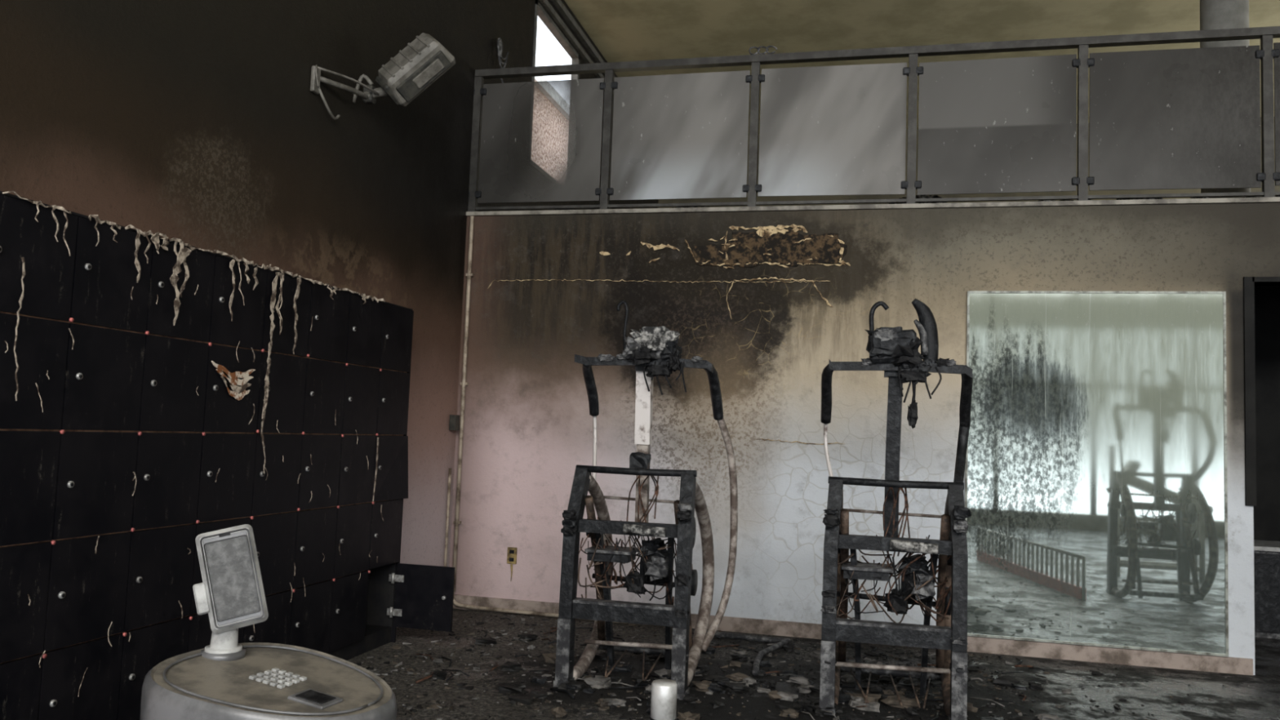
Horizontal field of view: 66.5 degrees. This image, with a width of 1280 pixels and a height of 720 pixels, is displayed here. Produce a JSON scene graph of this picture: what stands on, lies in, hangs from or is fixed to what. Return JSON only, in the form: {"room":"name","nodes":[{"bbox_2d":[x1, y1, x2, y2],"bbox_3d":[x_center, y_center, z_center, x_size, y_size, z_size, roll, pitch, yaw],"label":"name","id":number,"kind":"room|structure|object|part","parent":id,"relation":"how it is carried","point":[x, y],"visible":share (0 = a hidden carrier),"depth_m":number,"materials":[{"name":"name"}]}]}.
{"room":"fire-damaged room","nodes":[
{"label":"fire-damaged room","id":0,"kind":"room"},
{"bbox_2d":[0,0,657,566],"bbox_3d":[-1.813,-1.086,5.165,0.070,5.400,17.400,1,-4,13],"label":"wall","id":1,"kind":"structure","parent":0,"point":[200,123],"depth_m":5.04,"materials":[{"name":"paint"}]},
{"bbox_2d":[310,32,455,119],"bbox_3d":[-1.484,-1.609,5.559,0.804,0.621,0.377,5,-5,-30],"label":"loudspeaker","id":2,"kind":"object","parent":1,"relation":"attached to","point":[424,60],"visible":1,"depth_m":5.56,"materials":[{"name":"grey plastic"}]},
{"bbox_2d":[444,215,474,591],"bbox_3d":[-1.308,0.355,7.048,0.070,2.846,0.138,1,-4,13],"label":"conduit","id":3,"kind":"object","parent":1,"relation":"attached to","point":[455,422],"visible":0.86,"depth_m":7.06,"materials":[{"name":"grey metal"}]},
{"bbox_2d":[497,37,508,83],"bbox_3d":[-1.099,-2.344,7.702,0.074,0.391,0.168,1,-4,13],"label":"coiled cable","id":4,"kind":"object","parent":1,"relation":"attached to","point":[500,46],"visible":0.91,"depth_m":7.70,"materials":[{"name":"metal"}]},
{"bbox_2d":[528,0,615,177],"bbox_3d":[-0.395,-2.360,10.838,0.110,1.690,5.550,1,-4,13],"label":"window","id":5,"kind":"structure","parent":1,"relation":"in","point":[540,11],"depth_m":9.28,"materials":[{"name":"paint"}]},
{"bbox_3d":[-0.339,-3.102,10.887,0.050,0.200,5.550,1,-4,13],"label":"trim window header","id":6,"kind":"part","parent":5,"relation":"part of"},
{"bbox_2d":[346,608,1279,719],"bbox_3d":[2.956,1.798,3.786,10.353,0.200,17.400,1,-4,13],"label":"floor","id":7,"kind":"structure","parent":0,"point":[1154,694],"depth_m":5.29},
{"bbox_2d":[0,190,454,719],"bbox_3d":[-1.772,0.533,4.092,0.557,2.016,3.730,1,-4,13],"label":"wall padding","id":8,"kind":"object","parent":7,"relation":"on","point":[157,393],"visible":0.98,"depth_m":3.92,"materials":[{"name":"laminate"}]},
{"bbox_2d":[140,524,396,719],"bbox_3d":[-0.797,0.907,2.136,0.527,1.052,0.467,1,-4,13],"label":"kiosk","id":9,"kind":"object","parent":7,"relation":"on","point":[227,678],"visible":1,"depth_m":2.18,"materials":[{"name":"plastic"}]},
{"bbox_3d":[-0.960,0.614,2.261,0.095,0.153,0.095,1,-4,13],"label":"screen post","id":10,"kind":"part","parent":9,"relation":"part of","materials":[{"name":"plastic"}]},
{"bbox_2d":[453,591,628,623],"bbox_3d":[-0.717,1.726,6.817,1.313,0.119,0.028,1,-4,14],"label":"baseboard","id":11,"kind":"structure","parent":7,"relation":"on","point":[455,603],"depth_m":6.86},
{"bbox_2d":[553,300,737,699],"bbox_3d":[0.058,0.694,5.362,0.869,2.036,0.874,1,-4,13],"label":"machine","id":12,"kind":"object","parent":7,"relation":"on","point":[654,351],"visible":1,"depth_m":5.19,"materials":[{"name":"metal"}]},
{"bbox_2d":[649,679,677,719],"bbox_3d":[0.035,1.054,1.966,0.119,0.795,0.119,1,-4,13],"label":"bollard","id":13,"kind":"object","parent":7,"relation":"on","point":[664,691],"visible":1,"depth_m":1.97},
{"bbox_2d":[706,630,791,675],"bbox_3d":[0.557,1.737,5.841,0.624,0.045,0.968,1,-4,13],"label":"pipe","id":14,"kind":"object","parent":7,"relation":"on","point":[780,642],"visible":0.86,"depth_m":6.16,"materials":[{"name":"metal"}]},
{"bbox_2d":[356,613,1262,719],"bbox_3d":[0.769,1.664,4.641,4.810,0.069,3.641,1,-4,13],"label":"debris","id":15,"kind":"object","parent":7,"relation":"on","point":[709,684],"visible":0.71,"depth_m":5.07,"materials":[{"name":"brown wood"}]},
{"bbox_2d":[818,298,973,719],"bbox_3d":[1.315,0.710,5.061,0.786,2.053,0.867,1,-4,13],"label":"machine","id":16,"kind":"object","parent":7,"relation":"on","point":[894,351],"visible":1,"depth_m":4.85,"materials":[{"name":"metal"}]},
{"bbox_2d":[1253,539,1279,639],"bbox_3d":[4.671,1.696,7.274,0.690,0.650,0.600,1,-4,13],"label":"storage cabinet","id":17,"kind":"object","parent":7,"relation":"on","point":[1266,553],"visible":0.32,"depth_m":7.02,"materials":[{"name":"metal"}]},
{"bbox_2d":[448,202,1279,675],"bbox_3d":[3.523,0.444,6.040,9.953,2.876,0.150,1,-4,13],"label":"wall","id":18,"kind":"structure","parent":0,"point":[528,424],"depth_m":6.60,"materials":[{"name":"paint"}]},
{"bbox_2d":[506,546,517,580],"bbox_3d":[-0.911,1.448,6.925,0.072,0.238,0.017,1,-4,13],"label":"wall outlet","id":19,"kind":"object","parent":18,"relation":"attached to","point":[512,552],"visible":1,"depth_m":6.92,"materials":[{"name":"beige plastic"}]},
{"bbox_2d":[487,224,850,444],"bbox_3d":[0.132,-0.200,6.810,2.592,1.489,0.028,1,-4,13],"label":"peeling paint","id":20,"kind":"object","parent":18,"relation":"attached to","point":[770,245],"visible":0.99,"depth_m":6.68,"materials":[{"name":"paint"}]},
{"bbox_2d":[453,594,1253,675],"bbox_3d":[1.129,1.778,6.414,5.173,0.095,0.015,1,-4,13],"label":"baseboard","id":21,"kind":"structure","parent":18,"relation":"attached to","point":[1234,665],"depth_m":6.10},
{"bbox_2d":[466,196,1279,216],"bbox_3d":[3.573,-0.982,6.136,9.953,0.028,0.170,1,-4,13],"label":"trim","id":22,"kind":"structure","parent":18,"relation":"attached to","point":[1273,199],"depth_m":6.51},
{"bbox_2d":[467,26,1279,211],"bbox_3d":[2.402,-1.558,6.436,7.591,1.089,0.085,1,-4,13],"label":"railing","id":23,"kind":"object","parent":22,"relation":"on","point":[1188,118],"visible":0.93,"depth_m":6.56,"materials":[{"name":"glass"}]},
{"bbox_2d":[964,290,1228,657],"bbox_3d":[2.821,0.662,6.096,1.508,2.198,0.030,1,-4,13],"label":"wall mirror","id":24,"kind":"object","parent":18,"relation":"attached to","point":[1096,483],"visible":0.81,"depth_m":6.08,"materials":[{"name":"silver glass"}]},
{"bbox_2d":[1243,276,1279,506],"bbox_3d":[4.234,0.201,5.890,1.110,1.390,0.190,1,-4,13],"label":"door frame","id":25,"kind":"structure","parent":18,"relation":"attached to","point":[1249,282],"depth_m":5.92,"materials":[{"name":"black metal"}]},
{"bbox_2d":[564,0,1279,135],"bbox_3d":[3.163,-3.783,4.204,10.353,0.200,17.400,1,-4,13],"label":"ceiling","id":26,"kind":"structure","parent":0,"point":[621,30],"depth_m":9.63,"materials":[{"name":"paint"}]},
{"bbox_2d":[748,45,777,54],"bbox_3d":[0.863,-2.171,6.846,0.201,0.061,0.031,1,-4,13],"label":"fitting","id":27,"kind":"object","parent":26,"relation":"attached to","point":[763,46],"visible":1,"depth_m":6.84,"materials":[{"name":"metal"}]},
{"bbox_2d":[657,116,1279,208],"bbox_3d":[5.048,-0.295,12.333,9.953,5.400,0.200,1,-4,13],"label":"wall","id":28,"kind":"structure","parent":0,"point":[1277,188],"depth_m":12.78,"materials":[{"name":"grey paint"}]},
{"bbox_2d":[1253,286,1279,541],"bbox_3d":[4.724,0.656,6.802,1.765,2.656,1.919,1,-4,13],"label":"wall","id":29,"kind":"structure","parent":0,"point":[1267,299],"depth_m":7.66,"materials":[{"name":"black paint"}]},
{"bbox_3d":[4.308,-0.611,9.225,9.953,0.200,6.219,1,-4,13],"label":"floor","id":30,"kind":"structure","parent":0,"visible":0},
{"bbox_2d":[547,195,1279,210],"bbox_3d":[2.393,-1.022,6.891,6.761,0.246,0.597,1,-4,13],"label":"clutter","id":31,"kind":"object","parent":30,"relation":"on","point":[917,196],"visible":0.03,"depth_m":6.77,"materials":[{"name":"metal"}]},
{"bbox_2d":[1200,0,1250,198],"bbox_3d":[4.414,-2.122,7.376,0.398,2.544,0.398,1,-4,13],"label":"column","id":32,"kind":"structure","parent":30,"relation":"on","point":[1214,14],"depth_m":7.27,"materials":[{"name":"paint"}]},
{"label":"outside","id":33,"kind":"structure","parent":0,"visible":0},
{"bbox_3d":[-7.241,1.691,6.742,10.837,0.200,30.000,1,-4,13],"label":"ground","id":34,"kind":"structure","parent":33,"visible":0},
{"bbox_2d":[530,75,568,175],"bbox_3d":[-2.209,-0.958,11.437,0.830,6.050,11.100,1,-4,13],"label":"stucco building","id":35,"kind":"structure","parent":34,"relation":"on","point":[549,140],"depth_m":13.68,"materials":[{"name":"white paint"}]}
]}

